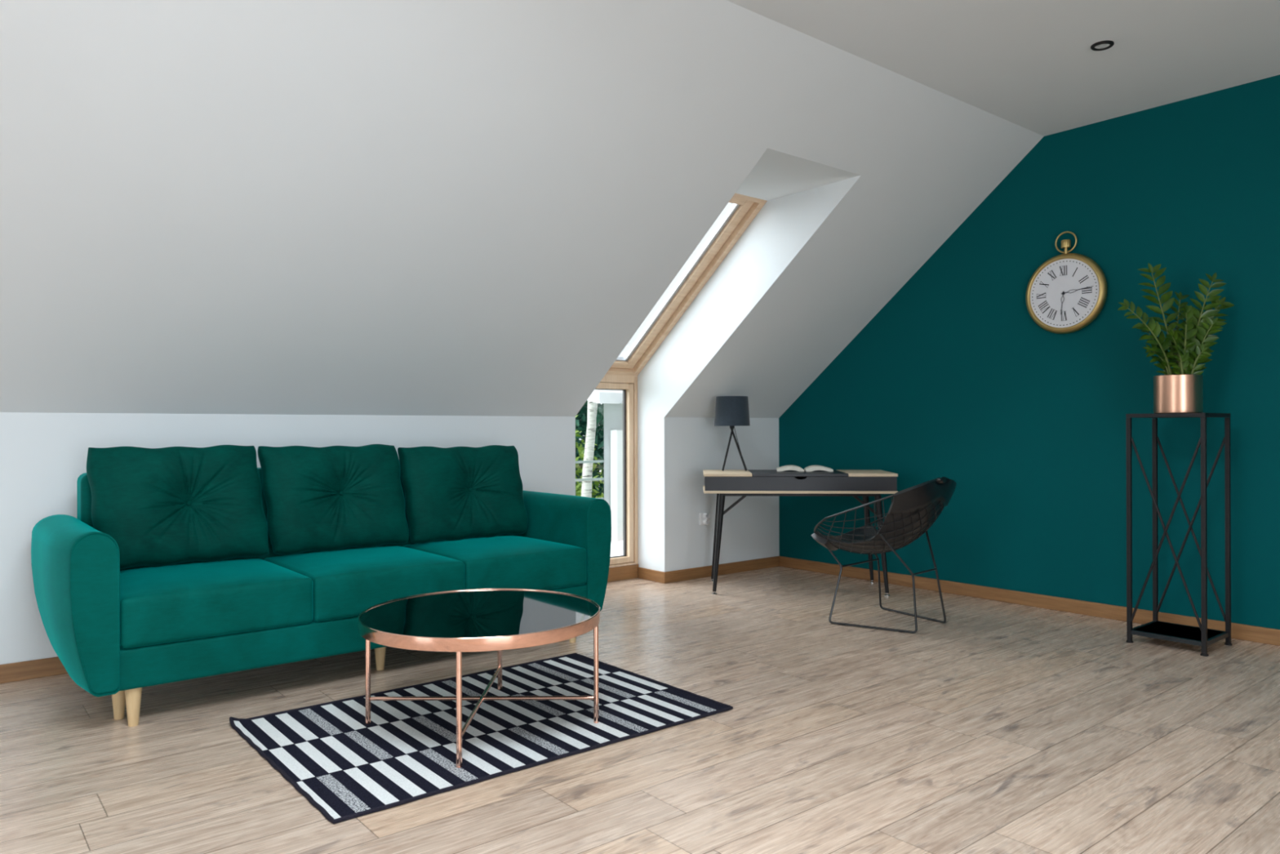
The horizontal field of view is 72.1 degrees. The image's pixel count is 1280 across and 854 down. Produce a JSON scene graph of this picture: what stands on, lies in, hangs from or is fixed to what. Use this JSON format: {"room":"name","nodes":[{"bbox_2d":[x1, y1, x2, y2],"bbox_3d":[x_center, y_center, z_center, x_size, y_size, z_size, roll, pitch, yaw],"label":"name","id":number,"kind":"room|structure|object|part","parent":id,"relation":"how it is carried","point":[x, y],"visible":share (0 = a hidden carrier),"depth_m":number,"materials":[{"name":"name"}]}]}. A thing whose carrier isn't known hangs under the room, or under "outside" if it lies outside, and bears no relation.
{"room":"attic living room","nodes":[
{"label":"attic living room","id":0,"kind":"room"},
{"bbox_2d":[0,412,779,664],"bbox_3d":[-2.684,0.510,3.697,9.554,1.141,0.120,0,0,-39],"label":"wall","id":1,"kind":"structure","parent":0,"point":[43,455],"depth_m":4.42,"materials":[{"name":"white paint"}]},
{"bbox_2d":[0,656,67,683],"bbox_3d":[-3.323,1.023,3.089,7.553,0.077,0.012,0,0,-39],"label":"baseboard","id":2,"kind":"structure","parent":1,"relation":"attached to","point":[39,668],"depth_m":3.70,"materials":[{"name":"brown wood"}]},
{"bbox_2d":[699,512,710,524],"bbox_3d":[0.458,0.643,6.157,0.082,0.084,0.041,0,0,-39],"label":"wall socket","id":3,"kind":"object","parent":1,"relation":"attached to","point":[704,517],"visible":1,"depth_m":6.15,"materials":[{"name":"white plastic"}]},
{"bbox_2d":[702,512,710,519],"bbox_3d":[0.466,0.622,6.156,0.043,0.043,0.029,0,0,-39],"label":"outlet","id":4,"kind":"object","parent":3,"relation":"attached to","point":[705,515],"depth_m":6.15,"materials":[{"name":"white plastic"}]},
{"bbox_2d":[702,518,710,524],"bbox_3d":[0.466,0.663,6.156,0.043,0.043,0.029,0,0,-39],"label":"outlet","id":5,"kind":"object","parent":3,"relation":"attached to","point":[705,521],"depth_m":6.15,"materials":[{"name":"white plastic"}]},
{"bbox_2d":[663,555,779,583],"bbox_3d":[0.606,1.016,6.294,1.149,0.077,0.012,0,0,-39],"label":"baseboard","id":6,"kind":"structure","parent":1,"relation":"attached to","point":[676,575],"depth_m":6.27,"materials":[{"name":"brown wood"}]},
{"bbox_2d":[0,0,1044,417],"bbox_3d":[-2.005,-0.918,2.861,9.554,1.710,2.040,0,0,-39],"label":"ceiling","id":7,"kind":"structure","parent":0,"point":[383,207],"depth_m":3.65,"materials":[{"name":"white paint"}]},
{"bbox_2d":[0,565,1279,853],"bbox_3d":[-0.444,1.102,1.048,9.674,0.100,7.630,0,0,-39],"label":"floor","id":8,"kind":"structure","parent":0,"point":[996,726],"depth_m":2.84,"materials":[{"name":"laminate"}]},
{"bbox_2d":[31,467,611,726],"bbox_3d":[-1.300,0.623,4.012,2.371,0.868,0.876,0,0,-39],"label":"sofa","id":9,"kind":"object","parent":8,"relation":"on","point":[117,632],"visible":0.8,"depth_m":3.41,"materials":[{"name":"green fabric"}]},
{"bbox_3d":[-2.149,0.642,3.323,0.185,0.565,0.870,0,0,-39],"label":"armrest","id":10,"kind":"part","parent":9,"relation":"part of","materials":[{"name":"green fabric"}]},
{"bbox_3d":[-1.893,0.989,3.196,0.057,0.139,0.057,0,0,-39],"label":"leg","id":11,"kind":"part","parent":9,"relation":"part of","materials":[{"name":"brown wood"}]},
{"bbox_3d":[-1.798,0.988,3.120,0.057,0.139,0.057,0,0,-39],"label":"leg","id":12,"kind":"part","parent":9,"relation":"part of","materials":[{"name":"brown wood"}]},
{"bbox_2d":[86,444,268,568],"bbox_3d":[-1.935,0.326,3.713,0.677,0.495,0.224,0,0,-39],"label":"cushion","id":13,"kind":"object","parent":9,"relation":"on","point":[164,506],"visible":0.98,"depth_m":3.65,"materials":[{"name":"green fabric"}]},
{"bbox_2d":[120,558,312,648],"bbox_3d":[-1.761,0.674,3.526,0.664,0.200,0.706,0,0,-39],"label":"seat cushion","id":14,"kind":"object","parent":9,"relation":"on","point":[192,602],"depth_m":3.29,"materials":[{"name":"green fabric"}]},
{"bbox_3d":[-1.522,0.483,4.283,2.055,0.585,0.175,0,0,-39],"label":"backrest","id":15,"kind":"part","parent":9,"relation":"part of","materials":[{"name":"green fabric"}]},
{"bbox_2d":[257,444,408,555],"bbox_3d":[-1.423,0.329,4.130,0.673,0.491,0.221,0,0,-39],"label":"cushion","id":16,"kind":"object","parent":9,"relation":"on","point":[331,498],"visible":0.99,"depth_m":4.06,"materials":[{"name":"green fabric"}]},
{"bbox_2d":[263,545,464,621],"bbox_3d":[-1.245,0.673,3.947,0.664,0.200,0.706,0,0,-39],"label":"seat cushion","id":17,"kind":"object","parent":9,"relation":"on","point":[344,583],"depth_m":3.70,"materials":[{"name":"green fabric"}]},
{"bbox_3d":[-1.133,0.987,3.835,0.057,0.139,0.057,0,0,-39],"label":"leg","id":18,"kind":"part","parent":9,"relation":"part of","materials":[{"name":"brown wood"}]},
{"bbox_2d":[397,444,528,543],"bbox_3d":[-0.901,0.337,4.556,0.682,0.480,0.215,0,0,-39],"label":"cushion","id":19,"kind":"object","parent":9,"relation":"on","point":[455,493],"visible":1,"depth_m":4.47,"materials":[{"name":"green fabric"}]},
{"bbox_2d":[402,535,586,590],"bbox_3d":[-0.730,0.672,4.367,0.662,0.200,0.706,0,0,-39],"label":"seat cushion","id":20,"kind":"object","parent":9,"relation":"on","point":[544,562],"depth_m":4.16,"materials":[{"name":"green fabric"}]},
{"bbox_3d":[-0.455,0.639,4.705,0.185,0.565,0.870,0,0,-39],"label":"armrest","id":21,"kind":"part","parent":9,"relation":"part of","materials":[{"name":"green fabric"}]},
{"bbox_3d":[-0.332,0.986,4.316,0.057,0.139,0.057,0,0,-39],"label":"leg","id":22,"kind":"part","parent":9,"relation":"part of","materials":[{"name":"brown wood"}]},
{"bbox_2d":[229,653,733,823],"bbox_3d":[-0.556,1.040,3.200,1.504,0.028,1.025,0,0,-39],"label":"rug","id":23,"kind":"object","parent":8,"relation":"on","point":[347,767],"visible":0.95,"depth_m":3.05,"materials":[{"name":"fabric"}]},
{"bbox_2d":[357,588,599,767],"bbox_3d":[-0.559,0.848,3.116,0.837,0.400,0.837,0,0,-39],"label":"coffee table","id":24,"kind":"object","parent":23,"relation":"on","point":[474,620],"visible":1,"depth_m":3.03,"materials":[{"name":"black mirror"}]},
{"bbox_3d":[-0.963,0.868,3.114,0.018,0.358,0.018,0,0,-39],"label":"leg","id":25,"kind":"part","parent":24,"relation":"part of","materials":[{"name":"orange metal"}]},
{"bbox_3d":[-0.558,0.866,2.712,0.018,0.358,0.018,0,0,-39],"label":"leg","id":26,"kind":"part","parent":24,"relation":"part of","materials":[{"name":"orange metal"}]},
{"bbox_3d":[-0.561,0.867,3.520,0.018,0.358,0.018,0,0,-39],"label":"leg","id":27,"kind":"part","parent":24,"relation":"part of","materials":[{"name":"orange metal"}]},
{"bbox_3d":[-0.155,0.865,3.117,0.018,0.358,0.018,0,0,-39],"label":"leg","id":28,"kind":"part","parent":24,"relation":"part of","materials":[{"name":"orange metal"}]},
{"bbox_2d":[702,469,897,595],"bbox_3d":[1.017,0.672,5.740,1.200,0.762,0.504,0,0,4],"label":"desk","id":29,"kind":"object","parent":8,"relation":"on","point":[865,483],"visible":0.94,"depth_m":5.51,"materials":[{"name":"black wood"}]},
{"bbox_3d":[0.525,0.734,5.987,0.089,0.608,0.041,0,0,37],"label":"leg","id":30,"kind":"part","parent":29,"relation":"part of","materials":[{"name":"black metal"}]},
{"bbox_3d":[0.499,0.734,5.555,0.089,0.608,0.041,0,0,-30],"label":"leg","id":31,"kind":"part","parent":29,"relation":"part of","materials":[{"name":"black metal"}]},
{"bbox_3d":[0.568,0.302,5.768,0.302,0.019,0.504,0,0,4],"label":"panel","id":32,"kind":"part","parent":29,"relation":"part of","materials":[{"name":"brown wood"}]},
{"bbox_2d":[714,395,750,471],"bbox_3d":[0.619,0.044,5.902,0.238,0.496,0.238,0,0,-20],"label":"table lamp","id":33,"kind":"object","parent":29,"relation":"on","point":[731,411],"visible":1,"depth_m":5.81,"materials":[{"name":"black fabric"}]},
{"bbox_3d":[0.588,0.138,5.871,0.126,0.307,0.013,0,0,-45],"label":"leg","id":34,"kind":"part","parent":33,"relation":"part of","materials":[{"name":"black metal"}]},
{"bbox_3d":[0.618,-0.106,5.902,0.239,0.196,0.239,0,0,-39],"label":"lamp shade","id":35,"kind":"part","parent":33,"relation":"part of","materials":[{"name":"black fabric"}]},
{"bbox_3d":[0.655,0.138,5.868,0.143,0.307,0.013,0,0,43],"label":"leg","id":36,"kind":"part","parent":33,"relation":"part of","materials":[{"name":"black metal"}]},
{"bbox_3d":[0.673,0.135,5.862,0.023,0.287,0.122,0,0,-39],"label":"cord","id":37,"kind":"part","parent":33,"relation":"part of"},
{"bbox_3d":[1.016,0.300,5.741,0.594,0.019,0.502,0,0,4],"label":"lid","id":38,"kind":"part","parent":29,"relation":"part of","materials":[{"name":"grey laminate"}]},
{"bbox_3d":[1.016,0.425,5.740,1.000,0.018,0.430,0,0,4],"label":"frame","id":39,"kind":"part","parent":29,"relation":"part of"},
{"bbox_3d":[1.016,0.408,5.740,1.200,0.016,0.504,0,0,4],"label":"panel","id":40,"kind":"part","parent":29,"relation":"part of","materials":[{"name":"brown wood"}]},
{"bbox_3d":[1.001,0.355,5.500,1.188,0.088,0.016,0,0,4],"label":"panel","id":41,"kind":"part","parent":29,"relation":"part of","materials":[{"name":"grey laminate"}]},
{"bbox_2d":[775,465,833,471],"bbox_3d":[1.081,0.273,5.792,0.364,0.036,0.236,0,0,8],"label":"open book","id":42,"kind":"object","parent":29,"relation":"on","point":[786,468],"visible":1,"depth_m":5.69,"materials":[{"name":"beige paper"}]},
{"bbox_3d":[1.464,0.299,5.712,0.302,0.019,0.504,0,0,4],"label":"panel","id":43,"kind":"part","parent":29,"relation":"part of","materials":[{"name":"brown wood"}]},
{"bbox_3d":[1.536,0.731,5.924,0.089,0.608,0.041,0,0,-30],"label":"leg","id":44,"kind":"part","parent":29,"relation":"part of","materials":[{"name":"black metal"}]},
{"bbox_3d":[1.509,0.731,5.492,0.089,0.608,0.041,0,0,37],"label":"leg","id":45,"kind":"part","parent":29,"relation":"part of","materials":[{"name":"black metal"}]},
{"bbox_2d":[810,476,956,633],"bbox_3d":[1.331,0.654,4.763,0.830,0.793,0.671,0,0,-45],"label":"wire chair","id":46,"kind":"object","parent":8,"relation":"on","point":[913,510],"visible":1,"depth_m":4.56,"materials":[{"name":"black metal"}]},
{"bbox_3d":[1.187,0.800,4.610,0.530,0.500,0.102,0,0,36],"label":"frame","id":47,"kind":"part","parent":46,"relation":"part of","materials":[{"name":"black metal"}]},
{"bbox_3d":[1.484,0.799,4.907,0.102,0.500,0.530,0,0,-35],"label":"frame","id":48,"kind":"part","parent":46,"relation":"part of","materials":[{"name":"black metal"}]},
{"bbox_2d":[1125,413,1232,656],"bbox_3d":[2.604,0.491,4.254,0.344,1.112,0.353,0,0,-39],"label":"plant stand","id":49,"kind":"object","parent":8,"relation":"on","point":[1202,636],"visible":1,"depth_m":4.22,"materials":[{"name":"black metal"}]},
{"bbox_3d":[2.381,0.495,4.280,0.020,1.081,0.020,0,0,-39],"label":"leg","id":50,"kind":"part","parent":49,"relation":"part of","materials":[{"name":"black metal"}]},
{"bbox_3d":[2.623,0.495,4.477,0.020,1.081,0.020,0,0,-39],"label":"leg","id":51,"kind":"part","parent":49,"relation":"part of","materials":[{"name":"black metal"}]},
{"bbox_3d":[2.480,0.497,4.153,0.012,0.896,0.317,0,0,-39],"label":"cross rod","id":52,"kind":"part","parent":49,"relation":"part of","materials":[{"name":"black metal"}]},
{"bbox_3d":[2.486,0.496,4.158,0.012,0.896,0.317,0,0,-39],"label":"cross rod","id":53,"kind":"part","parent":49,"relation":"part of","materials":[{"name":"black metal"}]},
{"bbox_2d":[1117,262,1234,413],"bbox_3d":[2.588,-0.433,4.241,0.606,0.736,0.238,0,0,-7],"label":"potted plant","id":54,"kind":"object","parent":49,"relation":"on","point":[1182,392],"visible":0.99,"depth_m":4.22,"materials":[{"name":"green plant"}]},
{"bbox_3d":[2.451,-0.398,4.224,0.176,0.354,0.144,0,0,-39],"label":"frond stem","id":55,"kind":"part","parent":54,"relation":"part of","materials":[{"name":"green plant"}]},
{"bbox_3d":[2.505,-0.296,4.228,0.107,0.150,0.012,0,0,-8],"label":"frond stem","id":56,"kind":"part","parent":54,"relation":"part of","materials":[{"name":"green plant"}]},
{"bbox_3d":[2.553,-0.486,4.262,0.133,0.529,0.012,0,0,7],"label":"frond stem","id":57,"kind":"part","parent":54,"relation":"part of","materials":[{"name":"green plant"}]},
{"bbox_3d":[2.558,-0.326,4.188,0.070,0.209,0.014,0,0,-33],"label":"frond stem","id":58,"kind":"part","parent":54,"relation":"part of","materials":[{"name":"green plant"}]},
{"bbox_3d":[2.626,-0.423,4.305,0.075,0.403,0.012,0,0,-39],"label":"frond stem","id":59,"kind":"part","parent":54,"relation":"part of","materials":[{"name":"green plant"}]},
{"bbox_3d":[2.602,-0.157,4.254,0.204,0.184,0.204,0,0,-39],"label":"pot","id":60,"kind":"part","parent":54,"relation":"part of","materials":[{"name":"orange metal"}]},
{"bbox_3d":[2.568,-0.291,4.174,0.047,0.139,0.012,0,0,-36],"label":"frond stem","id":61,"kind":"part","parent":54,"relation":"part of","materials":[{"name":"green plant"}]},
{"bbox_3d":[2.590,-0.381,4.181,0.014,0.318,0.059,0,0,7],"label":"frond stem","id":62,"kind":"part","parent":54,"relation":"part of","materials":[{"name":"green plant"}]},
{"bbox_3d":[2.639,-0.289,4.174,0.052,0.134,0.012,0,0,32],"label":"frond stem","id":63,"kind":"part","parent":54,"relation":"part of","materials":[{"name":"green plant"}]},
{"bbox_3d":[2.689,-0.461,4.230,0.094,0.478,0.091,0,0,-39],"label":"frond stem","id":64,"kind":"part","parent":54,"relation":"part of","materials":[{"name":"green plant"}]},
{"bbox_3d":[2.671,-0.354,4.188,0.097,0.264,0.012,0,0,22],"label":"frond stem","id":65,"kind":"part","parent":54,"relation":"part of","materials":[{"name":"green plant"}]},
{"bbox_2d":[1131,620,1228,645],"bbox_3d":[2.605,0.995,4.253,0.324,0.020,0.334,0,0,-39],"label":"shelf","id":66,"kind":"object","parent":49,"relation":"attached to","point":[1179,633],"depth_m":4.22,"materials":[{"name":"black metal"}]},
{"bbox_3d":[2.722,0.496,4.350,0.012,0.896,0.317,0,0,-39],"label":"cross rod","id":67,"kind":"part","parent":49,"relation":"part of","materials":[{"name":"black metal"}]},
{"bbox_3d":[2.728,0.496,4.355,0.012,0.896,0.317,0,0,-39],"label":"cross rod","id":68,"kind":"part","parent":49,"relation":"part of","materials":[{"name":"black metal"}]},
{"bbox_3d":[2.585,0.495,4.030,0.020,1.081,0.020,0,0,-39],"label":"leg","id":69,"kind":"part","parent":49,"relation":"part of","materials":[{"name":"black metal"}]},
{"bbox_3d":[2.827,0.494,4.228,0.020,1.081,0.020,0,0,-39],"label":"leg","id":70,"kind":"part","parent":49,"relation":"part of","materials":[{"name":"black metal"}]},
{"bbox_2d":[561,143,767,495],"bbox_3d":[-0.029,-0.152,4.944,0.100,2.415,1.921,0,0,-39],"label":"wall","id":71,"kind":"structure","parent":0,"point":[755,152],"depth_m":4.87,"materials":[{"name":"white paint"}]},
{"bbox_2d":[637,175,871,571],"bbox_3d":[0.615,-0.153,5.470,0.100,2.415,1.921,0,0,-39],"label":"wall","id":72,"kind":"structure","parent":0,"point":[787,229],"depth_m":5.61,"materials":[{"name":"white paint"}]},
{"bbox_2d":[595,374,638,567],"bbox_3d":[-0.328,0.300,5.969,0.732,1.318,0.094,0,0,-39],"label":"window","id":73,"kind":"structure","parent":72,"relation":"in","point":[628,384],"depth_m":6.14,"materials":[{"name":"brown wood"}]},
{"bbox_2d":[607,564,638,582],"bbox_3d":[-0.295,1.008,5.930,0.732,0.098,0.012,0,0,-39],"label":"baseboard","id":74,"kind":"structure","parent":72,"relation":"in","point":[627,571],"depth_m":6.07,"materials":[{"name":"brown wood"}]},
{"bbox_2d":[637,566,664,582],"bbox_3d":[0.075,1.017,6.046,0.012,0.077,0.276,0,0,-39],"label":"baseboard","id":75,"kind":"structure","parent":72,"relation":"attached to","point":[655,575],"depth_m":6.04,"materials":[{"name":"brown wood"}]},
{"bbox_2d":[605,193,767,376],"bbox_3d":[0.065,-0.887,5.485,0.732,1.059,1.291,0,0,-39],"label":"window","id":76,"kind":"structure","parent":72,"relation":"in","point":[744,209],"depth_m":5.61,"materials":[{"name":"brown wood"}]},
{"bbox_2d":[735,148,860,200],"bbox_3d":[0.678,-1.392,4.732,0.732,0.100,0.691,0,0,-39],"label":"window recess top","id":77,"kind":"object","parent":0,"point":[776,174],"visible":0.5,"depth_m":4.72,"materials":[{"name":"white paint"}]},
{"bbox_2d":[726,0,1279,136],"bbox_3d":[0.322,-1.742,0.102,9.674,0.120,5.182,0,0,-39],"label":"ceiling","id":78,"kind":"structure","parent":0,"point":[1032,65],"depth_m":3.88,"materials":[{"name":"white paint"}]},
{"bbox_2d":[1090,40,1114,51],"bbox_3d":[2.036,-1.677,3.874,0.092,0.010,0.092,0,0,-39],"label":"recessed light","id":79,"kind":"object","parent":78,"relation":"in","point":[1103,45],"visible":1,"depth_m":3.87,"materials":[{"name":"metal"}]},
{"bbox_2d":[778,75,1279,629],"bbox_3d":[3.345,-0.321,3.957,0.120,2.831,7.342,0,0,-39],"label":"wall","id":80,"kind":"structure","parent":0,"point":[954,378],"depth_m":4.91,"materials":[{"name":"teal paint"}]},
{"bbox_2d":[779,555,1279,645],"bbox_3d":[3.297,1.007,3.914,0.012,0.077,7.102,0,0,-39],"label":"baseboard","id":81,"kind":"structure","parent":80,"relation":"attached to","point":[1238,631],"depth_m":5.12,"materials":[{"name":"brown wood"}]},
{"bbox_2d":[1025,231,1106,333],"bbox_3d":[2.402,-0.816,4.969,0.056,0.577,0.453,0,0,-39],"label":"wall clock","id":82,"kind":"object","parent":80,"relation":"attached to","point":[1067,292],"visible":1,"depth_m":4.95,"materials":[{"name":"gold metal"}]},
{"bbox_3d":[2.405,-0.995,4.965,0.019,0.040,0.018,0,0,-39],"label":"stem","id":83,"kind":"part","parent":82,"relation":"part of","materials":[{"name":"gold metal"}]},
{"bbox_3d":[2.405,-1.033,4.965,0.050,0.043,0.049,0,0,-39],"label":"crown","id":84,"kind":"part","parent":82,"relation":"part of","materials":[{"name":"gold metal"}]},
{"label":"outside","id":85,"kind":"structure","parent":0,"visible":0},
{"bbox_3d":[-5.880,3.940,24.616,38.000,0.100,34.400,0,0,-39],"label":"ground","id":86,"kind":"structure","parent":85,"visible":0},
{"bbox_2d":[581,400,597,497],"bbox_3d":[-1.208,-0.393,12.560,2.462,8.540,1.422,0,0,-39],"label":"birch tree","id":87,"kind":"object","parent":86,"relation":"on","point":[586,488],"visible":0.02,"depth_m":12.16,"materials":[{"name":"white plant"}]},
{"bbox_2d":[575,400,604,497],"bbox_3d":[-1.919,1.121,15.970,4.004,5.503,2.582,0,0,-39],"label":"tree","id":88,"kind":"object","parent":86,"relation":"on","point":[581,419],"visible":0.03,"depth_m":15.84,"materials":[{"name":"green plant"}]},
{"bbox_2d":[575,414,604,497],"bbox_3d":[-1.337,1.749,13.001,2.105,4.241,1.316,0,0,-39],"label":"bush","id":89,"kind":"object","parent":86,"relation":"on","point":[578,486],"visible":0.04,"depth_m":13.13,"materials":[{"name":"green plant"}]},
{"bbox_2d":[587,345,631,542],"bbox_3d":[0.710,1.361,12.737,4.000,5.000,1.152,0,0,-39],"label":"neighbouring house","id":90,"kind":"structure","parent":86,"relation":"on","point":[612,400],"depth_m":11.62,"materials":[{"name":"paint"}]},
{"bbox_3d":[-0.307,1.952,11.643,0.100,3.820,0.140,0,0,-39],"label":"corner post","id":91,"kind":"part","parent":90,"relation":"part of","materials":[{"name":"white paint"}]},
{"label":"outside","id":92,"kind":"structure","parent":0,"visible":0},
{"bbox_2d":[610,540,625,565],"bbox_3d":[-0.286,1.193,7.313,3.200,0.170,1.800,0,0,-39],"label":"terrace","id":93,"kind":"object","parent":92,"point":[616,547],"depth_m":7.99,"materials":[{"name":"white"}]},
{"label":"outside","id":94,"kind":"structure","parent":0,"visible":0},
{"bbox_2d":[575,460,604,499],"bbox_3d":[-1.835,0.885,10.696,3.476,0.960,0.040,0,0,-39],"label":"railing","id":95,"kind":"object","parent":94,"point":[577,461],"visible":0.11,"depth_m":11.63,"materials":[{"name":"metal"}]},
{"bbox_3d":[-1.836,0.699,10.696,3.476,0.032,0.030,0,0,-39],"label":"rail","id":96,"kind":"part","parent":95,"relation":"part of","materials":[{"name":"metal"}]},
{"bbox_3d":[-1.837,0.463,10.696,3.476,0.032,0.030,0,0,-39],"label":"rail","id":97,"kind":"part","parent":95,"relation":"part of","materials":[{"name":"metal"}]}
]}

